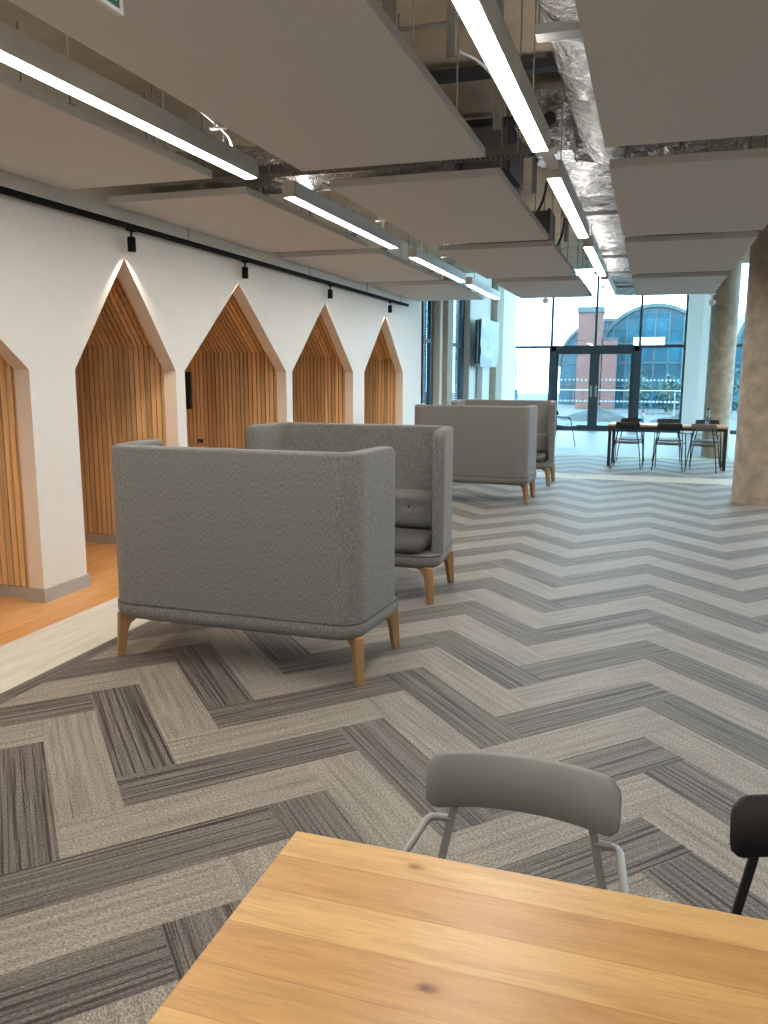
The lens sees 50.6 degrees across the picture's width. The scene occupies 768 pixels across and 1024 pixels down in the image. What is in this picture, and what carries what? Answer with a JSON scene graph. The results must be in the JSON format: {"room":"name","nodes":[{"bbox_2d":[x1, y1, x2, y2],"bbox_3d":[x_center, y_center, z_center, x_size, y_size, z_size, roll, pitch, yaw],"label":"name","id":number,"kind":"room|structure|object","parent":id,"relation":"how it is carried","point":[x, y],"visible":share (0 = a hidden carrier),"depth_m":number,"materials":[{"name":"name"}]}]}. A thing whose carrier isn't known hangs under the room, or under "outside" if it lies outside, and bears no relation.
{"room":"office lounge","nodes":[
{"label":"office lounge","id":0,"kind":"room"},
{"bbox_2d":[0,542,118,645],"bbox_3d":[-2.688,0.487,6.352,1.980,0.012,18.100,3,10,18],"label":"floor","id":1,"kind":"structure","parent":0,"point":[19,617],"depth_m":5.55,"materials":[{"name":"wood"}]},
{"bbox_2d":[0,355,29,597],"bbox_3d":[-3.435,-0.581,4.604,1.428,2.676,2.227,3,10,18],"label":"wood slat alcove","id":2,"kind":"object","parent":1,"relation":"on","point":[14,573],"visible":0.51,"depth_m":5.55,"materials":[{"name":"wood"}]},
{"bbox_2d":[75,273,166,543],"bbox_3d":[-2.773,-0.933,6.614,1.428,2.700,1.419,3,10,18],"label":"wood slat alcove","id":3,"kind":"object","parent":1,"relation":"on","point":[119,374],"visible":0.15,"depth_m":7.19,"materials":[{"name":"wood"}]},
{"bbox_2d":[185,293,276,448],"bbox_3d":[-2.206,-1.212,8.336,1.428,2.676,2.219,3,10,18],"label":"wood slat alcove","id":4,"kind":"object","parent":1,"relation":"on","point":[234,381],"visible":0.2,"depth_m":9.29,"materials":[{"name":"wood"}]},
{"bbox_2d":[185,372,191,408],"bbox_3d":[-2.385,-1.418,9.473,0.300,0.426,0.066,3,10,18],"label":"wall screen","id":5,"kind":"object","parent":4,"relation":"attached to","point":[187,374],"visible":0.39,"depth_m":9.41,"materials":[{"name":"metal"}]},
{"bbox_2d":[292,314,344,422],"bbox_3d":[-1.525,-1.562,10.404,1.428,2.678,2.126,3,10,18],"label":"wood slat alcove","id":6,"kind":"object","parent":1,"relation":"on","point":[318,374],"visible":0.15,"depth_m":11.25,"materials":[{"name":"wood"}]},
{"bbox_2d":[364,327,395,423],"bbox_3d":[-0.784,-1.944,12.656,1.428,2.680,2.030,3,10,18],"label":"wood slat alcove","id":7,"kind":"object","parent":1,"relation":"on","point":[379,373],"visible":0.02,"depth_m":13.45,"materials":[{"name":"wood"}]},
{"bbox_2d":[0,62,491,588],"bbox_3d":[-0.761,-2.997,10.140,0.220,5.600,27.500,3,10,18],"label":"wall","id":8,"kind":"structure","parent":0,"point":[59,269],"depth_m":6.28,"materials":[{"name":"white paint"}]},
{"bbox_2d":[26,573,90,602],"bbox_3d":[-2.175,0.463,6.187,0.154,0.095,18.114,3,10,18],"label":"baseboard","id":9,"kind":"structure","parent":8,"relation":"attached to","point":[59,590],"depth_m":5.66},
{"bbox_2d":[422,301,433,404],"bbox_3d":[0.723,-2.928,14.979,0.080,2.950,1.230,3,10,18],"label":"window","id":10,"kind":"structure","parent":8,"relation":"in","point":[428,315],"depth_m":15.28,"materials":[{"name":"clear glass"}]},
{"bbox_2d":[422,301,425,403],"bbox_3d":[0.666,-3.101,14.712,0.015,2.280,0.590,3,10,18],"label":"blind","id":11,"kind":"object","parent":10,"relation":"attached to","point":[424,314],"depth_m":15.03,"materials":[{"name":"fabric"}]},
{"bbox_2d":[442,263,454,404],"bbox_3d":[1.251,-3.943,15.742,0.100,5.600,0.450,3,10,18],"label":"trim","id":12,"kind":"structure","parent":8,"relation":"attached to","point":[448,305],"depth_m":15.75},
{"bbox_2d":[452,300,464,399],"bbox_3d":[1.448,-3.300,17.183,0.080,2.950,1.870,3,10,18],"label":"window","id":13,"kind":"structure","parent":8,"relation":"in","point":[460,304],"depth_m":17.69,"materials":[{"name":"clear glass"}]},
{"bbox_2d":[452,300,458,399],"bbox_3d":[1.392,-3.473,16.916,0.015,2.280,1.230,3,10,18],"label":"blind","id":14,"kind":"object","parent":13,"relation":"attached to","point":[456,344],"depth_m":17.44,"materials":[{"name":"fabric"}]},
{"bbox_2d":[474,319,498,398],"bbox_3d":[2.301,-3.132,18.746,0.296,2.500,1.730,4,10,22],"label":"screen","id":15,"kind":"object","parent":8,"relation":"attached to","point":[486,331],"visible":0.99,"depth_m":18.59,"materials":[{"name":"metal"}]},
{"bbox_2d":[489,278,503,399],"bbox_3d":[2.862,-4.754,20.539,0.160,5.600,0.900,3,10,18],"label":"trim","id":16,"kind":"structure","parent":8,"relation":"attached to","point":[497,305],"depth_m":20.42,"materials":[{"name":"paint"}]},
{"bbox_2d":[501,289,516,399],"bbox_3d":[3.333,-4.996,21.970,0.160,5.600,2.150,3,10,18],"label":"window","id":17,"kind":"structure","parent":8,"relation":"attached to","point":[510,300],"depth_m":21.97,"materials":[{"name":"glass"}]},
{"bbox_2d":[0,472,731,693],"bbox_3d":[3.356,0.661,5.458,10.860,0.012,20.100,3,10,18],"label":"floor","id":18,"kind":"structure","parent":0,"point":[22,659],"depth_m":4.80,"materials":[{"name":"wood"}]},
{"bbox_2d":[0,477,767,1023],"bbox_3d":[3.234,0.966,3.604,9.932,0.002,16.450,3,10,18],"label":"floor","id":19,"kind":"structure","parent":0,"point":[617,629],"depth_m":3.54,"materials":[{"name":"carpet"}]},
{"bbox_2d":[111,439,399,686],"bbox_3d":[-0.701,0.212,4.474,1.504,1.175,0.707,3,10,18],"label":"sofa","id":20,"kind":"object","parent":19,"relation":"on","point":[284,542],"visible":1,"depth_m":4.11,"materials":[{"name":"grey fabric"}]},
{"bbox_2d":[246,422,453,604],"bbox_3d":[-0.253,-0.038,5.956,1.504,1.175,0.707,3,10,18],"label":"sofa","id":21,"kind":"object","parent":19,"relation":"on","point":[423,453],"visible":0.52,"depth_m":5.99,"materials":[{"name":"grey fabric"}]},
{"bbox_2d":[395,527,431,553],"bbox_3d":[-0.261,0.179,5.970,1.252,0.089,0.562,3,10,18],"label":"seat cushion","id":22,"kind":"object","parent":21,"relation":"on","point":[408,540],"depth_m":5.69,"materials":[{"name":"grey fabric"}]},
{"bbox_2d":[147,831,767,1023],"bbox_3d":[0.624,1.060,0.817,1.933,0.740,0.882,3,10,18],"label":"table","id":23,"kind":"object","parent":19,"relation":"on","point":[333,931],"visible":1,"depth_m":1.16,"materials":[{"name":"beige oak wood"}]},
{"bbox_2d":[414,404,537,504],"bbox_3d":[1.132,-0.751,10.170,1.504,1.175,0.707,3,10,18],"label":"sofa","id":24,"kind":"object","parent":19,"relation":"on","point":[492,444],"visible":0.63,"depth_m":9.77,"materials":[{"name":"grey fabric"}]},
{"bbox_2d":[451,399,556,485],"bbox_3d":[1.735,-1.028,11.810,1.504,1.175,0.707,3,10,18],"label":"sofa","id":25,"kind":"object","parent":19,"relation":"on","point":[546,420],"visible":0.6,"depth_m":11.81,"materials":[{"name":"grey fabric"}]},
{"bbox_2d":[536,453,547,461],"bbox_3d":[1.726,-0.810,11.824,1.252,0.089,0.562,3,10,18],"label":"seat cushion","id":26,"kind":"object","parent":25,"relation":"on","point":[540,457],"depth_m":11.51,"materials":[{"name":"grey fabric"}]},
{"bbox_2d":[401,751,628,893],"bbox_3d":[0.220,0.919,1.524,0.493,0.781,0.483,3,10,18],"label":"dining chair","id":27,"kind":"object","parent":19,"relation":"on","point":[591,800],"visible":0.41,"depth_m":1.65,"materials":[{"name":"plastic"}]},
{"bbox_2d":[730,794,767,914],"bbox_3d":[0.781,0.950,1.355,0.493,0.781,0.483,3,10,16],"label":"dining chair","id":28,"kind":"object","parent":19,"relation":"on","point":[749,814],"visible":0.57,"depth_m":1.50,"materials":[{"name":"black paint"}]},
{"bbox_2d":[731,224,767,505],"bbox_3d":[4.593,-1.899,9.704,0.590,3.620,0.589,3,10,18],"label":"column","id":29,"kind":"structure","parent":19,"relation":"on","point":[750,469],"depth_m":9.62,"materials":[{"name":"concrete"}]},
{"bbox_2d":[0,0,767,272],"bbox_3d":[3.710,-4.697,8.541,12.650,2.280,27.800,3,10,18],"label":"ceiling","id":30,"kind":"structure","parent":0,"point":[475,98],"depth_m":5.73,"materials":[{"name":"concrete"}]},
{"bbox_2d":[0,21,211,189],"bbox_3d":[-1.984,-2.351,4.025,1.120,0.870,2.470,3,10,18],"label":"raft","id":31,"kind":"object","parent":30,"relation":"hanging from","point":[46,139],"visible":0.92,"depth_m":4.44,"materials":[{"name":"metal"}]},
{"bbox_2d":[0,20,258,179],"bbox_3d":[-1.213,-2.318,3.846,0.094,0.870,2.512,3,10,18],"label":"ceiling light","id":32,"kind":"object","parent":30,"relation":"hanging from","point":[19,51],"visible":0.84,"depth_m":3.72,"materials":[{"name":"metal"}]},
{"bbox_2d":[200,112,232,146],"bbox_3d":[-1.060,-2.300,4.330,0.065,0.438,1.011,4,10,21],"label":"cable","id":33,"kind":"object","parent":32,"relation":"on","point":[207,117],"visible":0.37,"depth_m":4.69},
{"bbox_2d":[0,119,408,306],"bbox_3d":[-1.915,-2.618,5.999,0.038,1.006,14.900,3,10,18],"label":"track","id":34,"kind":"object","parent":30,"relation":"hanging from","point":[3,190],"visible":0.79,"depth_m":6.48,"materials":[{"name":"metal"}]},
{"bbox_2d":[126,228,135,251],"bbox_3d":[-1.905,-2.049,6.132,0.062,0.160,0.090,3,10,18],"label":"spotlight","id":35,"kind":"object","parent":34,"relation":"hanging from","point":[131,241],"visible":1,"depth_m":6.11,"materials":[{"name":"black"}]},
{"bbox_2d":[241,260,247,278],"bbox_3d":[-1.342,-2.338,7.843,0.062,0.160,0.090,3,10,18],"label":"spotlight","id":36,"kind":"object","parent":34,"relation":"hanging from","point":[244,269],"visible":1,"depth_m":7.83,"materials":[{"name":"black"}]},
{"bbox_2d":[328,285,332,298],"bbox_3d":[-0.657,-2.690,9.924,0.062,0.160,0.090,3,10,18],"label":"spotlight","id":37,"kind":"object","parent":34,"relation":"hanging from","point":[330,291],"visible":1,"depth_m":9.90,"materials":[{"name":"black"}]},
{"bbox_2d":[107,92,367,252],"bbox_3d":[-1.072,-2.819,6.796,1.120,0.870,2.520,3,10,18],"label":"raft","id":38,"kind":"object","parent":30,"relation":"hanging from","point":[244,216],"visible":0.82,"depth_m":6.40,"materials":[{"name":"fabric"}]},
{"bbox_2d":[8,0,484,170],"bbox_3d":[-0.344,-2.256,3.501,1.120,0.870,2.470,3,10,18],"label":"raft","id":39,"kind":"object","parent":30,"relation":"hanging from","point":[313,84],"visible":1,"depth_m":3.29,"materials":[{"name":"metal"}]},
{"bbox_2d":[95,0,123,16],"bbox_3d":[-0.829,-1.475,2.076,0.016,0.195,0.500,3,10,18],"label":"exit sign","id":40,"kind":"object","parent":39,"relation":"hanging from","point":[115,6],"visible":1,"depth_m":2.29,"materials":[{"name":"white plastic"}]},
{"bbox_2d":[149,114,454,193],"bbox_3d":[-0.644,-2.709,5.885,2.300,0.778,0.400,3,10,18],"label":"duct","id":41,"kind":"object","parent":30,"relation":"hanging from","point":[315,182],"visible":0.23,"depth_m":5.83,"materials":[{"name":"grey aluminium foil"}]},
{"bbox_2d":[140,0,534,186],"bbox_3d":[-0.387,-2.541,5.024,2.630,0.820,0.130,3,10,18],"label":"cable tray","id":42,"kind":"object","parent":30,"relation":"hanging from","point":[518,151],"visible":0.42,"depth_m":5.05,"materials":[{"name":"metal"}]},
{"bbox_2d":[140,142,534,186],"bbox_3d":[-0.387,-2.164,5.093,2.630,0.055,0.120,3,10,18],"label":"tray","id":43,"kind":"object","parent":42,"relation":"on","point":[518,151],"depth_m":5.06,"materials":[{"name":"metal"}]},
{"bbox_2d":[209,121,469,257],"bbox_3d":[0.106,-2.928,7.040,0.440,0.730,6.804,3,10,18],"label":"duct","id":44,"kind":"object","parent":30,"relation":"hanging from","point":[215,127],"visible":0.02,"depth_m":4.54,"materials":[{"name":"grey"}]},
{"bbox_2d":[282,181,398,248],"bbox_3d":[-0.277,-2.798,6.688,0.094,0.870,2.452,3,10,18],"label":"ceiling light","id":45,"kind":"object","parent":30,"relation":"hanging from","point":[295,192],"visible":0.8,"depth_m":6.35,"materials":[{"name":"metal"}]},
{"bbox_2d":[280,195,439,282],"bbox_3d":[-0.181,-3.277,9.502,1.120,0.870,2.490,3,10,18],"label":"raft","id":46,"kind":"object","parent":30,"relation":"hanging from","point":[377,264],"visible":0.83,"depth_m":9.15,"materials":[{"name":"metal"}]},
{"bbox_2d":[382,0,461,31],"bbox_3d":[0.244,-2.724,4.364,0.712,0.232,0.060,3,10,18],"label":"conduit pipe","id":47,"kind":"object","parent":30,"relation":"attached to","point":[389,6],"visible":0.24,"depth_m":4.40,"materials":[{"name":"metal"}]},
{"bbox_2d":[371,243,483,300],"bbox_3d":[0.725,-3.742,12.255,1.120,0.870,2.420,3,10,18],"label":"raft","id":48,"kind":"object","parent":30,"relation":"hanging from","point":[434,290],"visible":0.81,"depth_m":11.88,"materials":[{"name":"metal"}]},
{"bbox_2d":[408,241,465,281],"bbox_3d":[0.669,-3.284,9.562,0.094,0.870,2.402,3,10,18],"label":"ceiling light","id":49,"kind":"object","parent":30,"relation":"hanging from","point":[416,254],"visible":0.8,"depth_m":9.27,"materials":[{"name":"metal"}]},
{"bbox_2d":[411,258,464,281],"bbox_3d":[0.667,-2.861,9.634,0.080,0.010,2.370,3,10,18],"label":"diffuser","id":50,"kind":"object","parent":49,"relation":"attached to","point":[427,262],"depth_m":9.54,"materials":[{"name":"white"}]},
{"bbox_2d":[330,98,548,244],"bbox_3d":[0.569,-2.724,6.272,1.120,0.870,2.520,3,10,18],"label":"raft","id":51,"kind":"object","parent":30,"relation":"hanging from","point":[475,205],"visible":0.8,"depth_m":5.85,"materials":[{"name":"fabric"}]},
{"bbox_2d":[446,0,457,59],"bbox_3d":[0.292,-2.322,3.456,0.040,0.720,0.040,3,10,18],"label":"strut","id":52,"kind":"object","parent":30,"relation":"hanging from","point":[451,14],"visible":1,"depth_m":3.49,"materials":[{"name":"metal"}]},
{"bbox_2d":[465,272,500,298],"bbox_3d":[1.504,-3.713,12.099,0.094,0.870,2.212,3,10,18],"label":"ceiling light","id":53,"kind":"object","parent":30,"relation":"hanging from","point":[471,282],"visible":0.78,"depth_m":11.85,"materials":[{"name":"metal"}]},
{"bbox_2d":[467,285,498,298],"bbox_3d":[1.503,-3.290,12.171,0.080,0.010,2.180,3,10,18],"label":"diffuser","id":54,"kind":"object","parent":53,"relation":"attached to","point":[480,288],"depth_m":12.09,"materials":[{"name":"white"}]},
{"bbox_2d":[455,107,523,189],"bbox_3d":[0.661,-2.828,6.182,0.714,0.635,0.630,3,10,18],"label":"duct","id":55,"kind":"object","parent":30,"relation":"hanging from","point":[488,136],"visible":0.3,"depth_m":5.87,"materials":[{"name":"metal"}]},
{"bbox_2d":[465,116,517,128],"bbox_3d":[1.820,-3.113,6.285,3.900,0.100,0.100,3,10,18],"label":"channel","id":56,"kind":"object","parent":30,"relation":"attached to","point":[488,122],"visible":0.02,"depth_m":6.56,"materials":[{"name":"metal"}]},
{"bbox_2d":[429,52,557,83],"bbox_3d":[1.465,-2.930,5.207,3.900,0.100,0.100,3,10,18],"label":"channel","id":57,"kind":"object","parent":30,"relation":"attached to","point":[543,64],"visible":0.26,"depth_m":5.44,"materials":[{"name":"metal"}]},
{"bbox_2d":[493,0,503,130],"bbox_3d":[0.632,-2.496,4.488,0.040,0.720,0.040,3,10,18],"label":"strut","id":58,"kind":"object","parent":30,"relation":"hanging from","point":[497,98],"visible":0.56,"depth_m":4.52,"materials":[{"name":"metal"}]},
{"bbox_2d":[450,0,558,169],"bbox_3d":[0.580,-2.249,3.483,0.122,0.870,3.116,3,10,18],"label":"ceiling light","id":59,"kind":"object","parent":30,"relation":"hanging from","point":[483,21],"visible":0.98,"depth_m":3.31,"materials":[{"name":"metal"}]},
{"bbox_2d":[457,49,489,74],"bbox_3d":[0.542,-2.042,3.885,0.015,0.089,0.854,6,11,31],"label":"cable","id":60,"kind":"object","parent":59,"relation":"on","point":[475,59],"visible":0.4,"depth_m":3.64,"materials":[{"name":"plastic"}]},
{"bbox_2d":[439,192,575,278],"bbox_3d":[1.460,-3.182,8.978,1.120,0.870,2.490,3,10,18],"label":"raft","id":61,"kind":"object","parent":30,"relation":"hanging from","point":[530,258],"visible":0.8,"depth_m":8.62,"materials":[{"name":"metal"}]},
{"bbox_2d":[470,184,555,243],"bbox_3d":[1.457,-3.319,9.142,0.874,0.655,0.530,3,10,18],"label":"duct","id":62,"kind":"object","parent":30,"relation":"hanging from","point":[544,216],"visible":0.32,"depth_m":8.82,"materials":[{"name":"metal"}]},
{"bbox_2d":[531,92,537,193],"bbox_3d":[1.138,-2.767,6.088,0.040,0.720,0.040,3,10,18],"label":"strut","id":63,"kind":"object","parent":30,"relation":"hanging from","point":[534,184],"visible":0.45,"depth_m":6.12,"materials":[{"name":"metal"}]},
{"bbox_2d":[534,179,547,216],"bbox_3d":[1.285,-2.781,6.458,0.090,0.816,0.333,-1,10,-7],"label":"cable","id":64,"kind":"object","parent":30,"relation":"hanging from","point":[546,183],"visible":0.38,"depth_m":6.62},
{"bbox_2d":[493,238,591,298],"bbox_3d":[2.366,-3.647,11.731,1.120,0.870,2.420,3,10,18],"label":"raft","id":65,"kind":"object","parent":30,"relation":"hanging from","point":[558,286],"visible":0.77,"depth_m":11.29,"materials":[{"name":"metal"}]},
{"bbox_2d":[557,217,565,246],"bbox_3d":[1.773,-3.042,7.995,0.073,0.815,0.299,0,10,-1],"label":"cable","id":66,"kind":"object","parent":30,"relation":"hanging from","point":[564,218],"visible":0.36,"depth_m":8.14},
{"bbox_2d":[564,217,568,241],"bbox_3d":[1.879,-3.148,8.339,0.040,0.720,0.040,3,10,18],"label":"strut","id":67,"kind":"object","parent":30,"relation":"hanging from","point":[567,220],"visible":0.36,"depth_m":8.38,"materials":[{"name":"metal"}]},
{"bbox_2d":[546,87,589,237],"bbox_3d":[1.419,-2.688,6.076,0.094,0.870,2.367,3,10,18],"label":"ceiling light","id":68,"kind":"object","parent":30,"relation":"hanging from","point":[559,181],"visible":0.8,"depth_m":5.66,"materials":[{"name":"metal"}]},
{"bbox_2d":[548,178,587,237],"bbox_3d":[1.417,-2.265,6.148,0.080,0.010,2.335,3,10,18],"label":"diffuser","id":69,"kind":"object","parent":68,"relation":"attached to","point":[559,186],"depth_m":5.87,"materials":[{"name":"white"}]},
{"bbox_2d":[535,0,636,164],"bbox_3d":[0.485,-2.175,2.165,0.612,0.575,8.051,3,10,18],"label":"duct","id":70,"kind":"object","parent":30,"relation":"hanging from","point":[560,27],"visible":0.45,"depth_m":4.25,"materials":[{"name":"grey"}]},
{"bbox_2d":[534,87,577,167],"bbox_3d":[1.218,-2.707,5.735,0.290,0.400,0.508,3,10,18],"label":"box","id":71,"kind":"object","parent":70,"relation":"attached to","point":[549,100],"visible":0.52,"depth_m":5.54,"materials":[{"name":"grey"}]},
{"bbox_2d":[583,223,606,275],"bbox_3d":[2.327,-3.154,8.836,0.094,0.870,2.442,3,10,18],"label":"ceiling light","id":72,"kind":"object","parent":30,"relation":"hanging from","point":[590,246],"visible":0.77,"depth_m":8.40,"materials":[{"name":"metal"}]},
{"bbox_2d":[584,247,605,275],"bbox_3d":[2.326,-2.732,8.908,0.080,0.010,2.410,3,10,18],"label":"diffuser","id":73,"kind":"object","parent":72,"relation":"attached to","point":[591,252],"depth_m":8.69,"materials":[{"name":"white"}]},
{"bbox_2d":[601,261,615,295],"bbox_3d":[3.182,-3.594,11.433,0.094,0.870,2.262,3,10,18],"label":"ceiling light","id":74,"kind":"object","parent":30,"relation":"hanging from","point":[607,281],"visible":0.73,"depth_m":11.13,"materials":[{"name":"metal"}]},
{"bbox_2d":[602,280,614,295],"bbox_3d":[3.181,-3.171,11.505,0.080,0.010,2.230,3,10,18],"label":"diffuser","id":75,"kind":"object","parent":74,"relation":"attached to","point":[608,285],"depth_m":11.39,"materials":[{"name":"white"}]},
{"bbox_2d":[561,131,751,295],"bbox_3d":[3.550,-3.583,10.678,1.630,0.635,10.158,3,10,18],"label":"air duct","id":76,"kind":"object","parent":30,"relation":"hanging from","point":[591,179],"visible":0.27,"depth_m":6.81,"materials":[{"name":"grey"}]},
{"bbox_2d":[575,0,767,147],"bbox_3d":[1.344,-2.158,2.962,1.130,0.870,2.470,3,10,18],"label":"raft","id":77,"kind":"object","parent":30,"relation":"hanging from","point":[661,71],"visible":1,"depth_m":3.21,"materials":[{"name":"metal"}]},
{"bbox_2d":[632,232,727,295],"bbox_3d":[4.053,-3.549,11.192,1.130,0.870,2.420,3,10,18],"label":"raft","id":78,"kind":"object","parent":30,"relation":"hanging from","point":[681,283],"visible":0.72,"depth_m":10.79,"materials":[{"name":"metal"}]},
{"bbox_2d":[609,135,767,235],"bbox_3d":[2.256,-2.627,5.733,1.130,0.870,2.520,3,10,18],"label":"raft","id":79,"kind":"object","parent":30,"relation":"hanging from","point":[718,191],"visible":0.87,"depth_m":5.40,"materials":[{"name":"fabric"}]},
{"bbox_2d":[624,145,757,273],"bbox_3d":[3.147,-3.084,8.439,1.130,0.870,2.490,3,10,18],"label":"raft","id":80,"kind":"object","parent":30,"relation":"hanging from","point":[705,252],"visible":0.79,"depth_m":8.03,"materials":[{"name":"metal"}]},
{"bbox_2d":[421,265,423,403],"bbox_3d":[-0.180,-2.748,14.587,1.790,3.620,0.120,3,10,18],"label":"wall","id":81,"kind":"structure","parent":0,"point":[423,265],"depth_m":14.29,"materials":[{"name":"white paint"}]},
{"bbox_2d":[536,455,733,478],"bbox_3d":[6.445,-0.683,13.357,9.932,0.002,2.950,3,10,18],"label":"floor","id":82,"kind":"structure","parent":0,"point":[665,467],"depth_m":13.75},
{"bbox_2d":[610,422,642,469],"bbox_3d":[4.083,-1.126,13.619,0.493,0.781,0.483,4,10,21],"label":"dining chair","id":83,"kind":"object","parent":82,"relation":"on","point":[623,425],"visible":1,"depth_m":13.42,"materials":[{"name":"black paint"}]},
{"bbox_2d":[614,418,644,462],"bbox_3d":[4.381,-1.266,14.449,0.493,0.781,0.483,4,10,19],"label":"dining chair","id":84,"kind":"object","parent":82,"relation":"on","point":[622,419],"visible":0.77,"depth_m":14.52,"materials":[{"name":"black paint"}]},
{"bbox_2d":[651,419,682,462],"bbox_3d":[4.966,-1.225,14.222,0.493,0.781,0.483,3,10,16],"label":"dining chair","id":85,"kind":"object","parent":82,"relation":"on","point":[658,420],"visible":0.64,"depth_m":14.30,"materials":[{"name":"black paint"}]},
{"bbox_2d":[607,422,728,470],"bbox_3d":[4.805,-1.129,13.816,1.880,0.722,0.720,4,10,21],"label":"table","id":86,"kind":"object","parent":82,"relation":"on","point":[724,428],"visible":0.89,"depth_m":13.57,"materials":[{"name":"brown wood"}]},
{"bbox_2d":[651,423,685,471],"bbox_3d":[4.694,-1.078,13.350,0.493,0.781,0.483,5,11,25],"label":"dining chair","id":87,"kind":"object","parent":82,"relation":"on","point":[661,426],"visible":0.98,"depth_m":13.16,"materials":[{"name":"black paint"}]},
{"bbox_2d":[684,424,721,473],"bbox_3d":[5.174,-1.039,13.133,0.493,0.781,0.483,6,11,30],"label":"dining chair","id":88,"kind":"object","parent":82,"relation":"on","point":[695,427],"visible":1,"depth_m":12.97,"materials":[{"name":"black paint"}]},
{"bbox_2d":[689,420,720,466],"bbox_3d":[5.545,-1.185,13.998,0.493,0.781,0.483,4,10,21],"label":"dining chair","id":89,"kind":"object","parent":82,"relation":"on","point":[697,421],"visible":0.66,"depth_m":14.09,"materials":[{"name":"black paint"}]},
{"bbox_2d":[555,454,727,459],"bbox_3d":[6.487,-0.947,14.967,10.860,0.013,0.180,3,10,18],"label":"floor strip","id":90,"kind":"object","parent":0,"point":[555,454],"depth_m":15.57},
{"bbox_2d":[555,430,735,459],"bbox_3d":[7.629,-1.533,18.438,10.860,0.012,7.220,3,10,18],"label":"floor","id":91,"kind":"structure","parent":0,"point":[586,442],"depth_m":18.00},
{"bbox_2d":[555,410,575,444],"bbox_3d":[3.985,-1.852,17.886,0.483,0.781,0.493,2,10,13],"label":"dining chair","id":92,"kind":"object","parent":91,"relation":"on","point":[557,412],"visible":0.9,"depth_m":17.73,"materials":[{"name":"black paint"}]},
{"bbox_2d":[701,261,741,456],"bbox_3d":[6.419,-2.875,15.474,0.500,3.620,0.499,3,10,18],"label":"column","id":93,"kind":"structure","parent":91,"relation":"on","point":[723,327],"depth_m":15.28,"materials":[{"name":"concrete"}]},
{"bbox_2d":[680,294,710,433],"bbox_3d":[8.529,-4.879,21.388,1.030,5.600,0.370,3,10,18],"label":"wall","id":94,"kind":"structure","parent":0,"point":[699,310],"depth_m":21.46,"materials":[{"name":"white paint"}]},
{"bbox_2d":[516,276,688,432],"bbox_3d":[5.823,-5.043,22.299,4.690,5.600,0.140,3,10,18],"label":"window","id":95,"kind":"structure","parent":94,"relation":"in","point":[598,277],"depth_m":21.98,"materials":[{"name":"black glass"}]},
{"bbox_2d":[548,345,641,431],"bbox_3d":[5.808,-3.428,22.555,2.465,2.330,0.201,3,10,18],"label":"door","id":96,"kind":"structure","parent":95,"relation":"attached to","point":[635,351],"depth_m":22.45,"materials":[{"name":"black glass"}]},
{"label":"outside","id":97,"kind":"structure","parent":0,"visible":0},
{"bbox_2d":[452,392,736,429],"bbox_3d":[12.345,-4.617,37.807,60.000,0.300,60.000,3,10,18],"label":"ground","id":98,"kind":"structure","parent":97,"point":[647,415],"depth_m":34.80,"materials":[{"name":"concrete"}]},
{"bbox_2d":[514,359,517,399],"bbox_3d":[5.193,-5.287,32.584,0.344,2.723,0.200,3,10,18],"label":"lamp post","id":99,"kind":"object","parent":98,"relation":"on","point":[516,390],"visible":0.17,"depth_m":32.54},
{"bbox_2d":[559,318,615,404],"bbox_3d":[12.573,-8.368,45.575,4.980,4.490,6.100,3,10,18],"label":"arched building","id":100,"kind":"structure","parent":98,"relation":"on","point":[567,362],"depth_m":43.53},
{"bbox_2d":[575,306,605,408],"bbox_3d":[9.671,-7.222,38.247,1.200,4.670,1.100,3,10,18],"label":"brick chimney","id":101,"kind":"object","parent":98,"relation":"on","point":[586,316],"visible":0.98,"depth_m":37.74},
{"bbox_2d":[557,405,626,421],"bbox_3d":[7.594,-3.526,28.892,2.800,0.538,2.240,3,10,18],"label":"mound","id":102,"kind":"object","parent":98,"relation":"on","point":[603,415],"visible":0.62,"depth_m":28.39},
{"bbox_2d":[600,338,618,408],"bbox_3d":[10.482,-6.450,37.897,0.700,3.270,0.560,3,10,18],"label":"brick pier","id":103,"kind":"structure","parent":98,"relation":"on","point":[609,361],"depth_m":37.68,"materials":[{"name":"brick"}]},
{"bbox_2d":[557,389,680,415],"bbox_3d":[9.769,-4.261,31.784,6.040,1.002,0.044,3,10,18],"label":"railing","id":104,"kind":"object","parent":98,"relation":"on","point":[675,391],"visible":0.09,"depth_m":31.76,"materials":[{"name":"metal"}]},
{"bbox_2d":[622,371,651,409],"bbox_3d":[10.461,-4.964,33.559,1.236,1.797,1.267,3,10,18],"label":"leafy shrub","id":105,"kind":"object","parent":98,"relation":"on","point":[627,383],"visible":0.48,"depth_m":33.45,"materials":[{"name":"green plant"}]},
{"bbox_2d":[603,303,685,408],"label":"arched window","id":106,"kind":"structure","parent":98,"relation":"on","point":[662,323],"depth_m":38.14,"materials":[{"name":"blue glass"}]},
{"bbox_2d":[648,413,678,422],"bbox_3d":[9.900,-3.145,27.131,2.050,0.406,1.640,3,10,18],"label":"mound","id":107,"kind":"object","parent":98,"relation":"on","point":[676,416],"visible":0.22,"depth_m":27.18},
{"bbox_2d":[654,373,680,413],"bbox_3d":[11.821,-4.906,33.644,1.243,1.663,1.270,3,10,18],"label":"leafy shrub","id":108,"kind":"object","parent":98,"relation":"on","point":[661,396],"visible":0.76,"depth_m":33.53,"materials":[{"name":"green plant"}]},
{"bbox_2d":[731,364,739,414],"bbox_3d":[13.214,-4.496,30.091,1.645,2.057,1.562,3,10,18],"label":"leafy shrub","id":109,"kind":"object","parent":98,"relation":"on","point":[737,371],"visible":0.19,"depth_m":29.89,"materials":[{"name":"green plant"}]},
{"bbox_2d":[732,312,744,409],"bbox_3d":[20.696,-8.146,40.272,7.080,5.890,9.100,3,10,18],"label":"arched building","id":110,"kind":"structure","parent":98,"relation":"on","point":[741,319],"depth_m":37.29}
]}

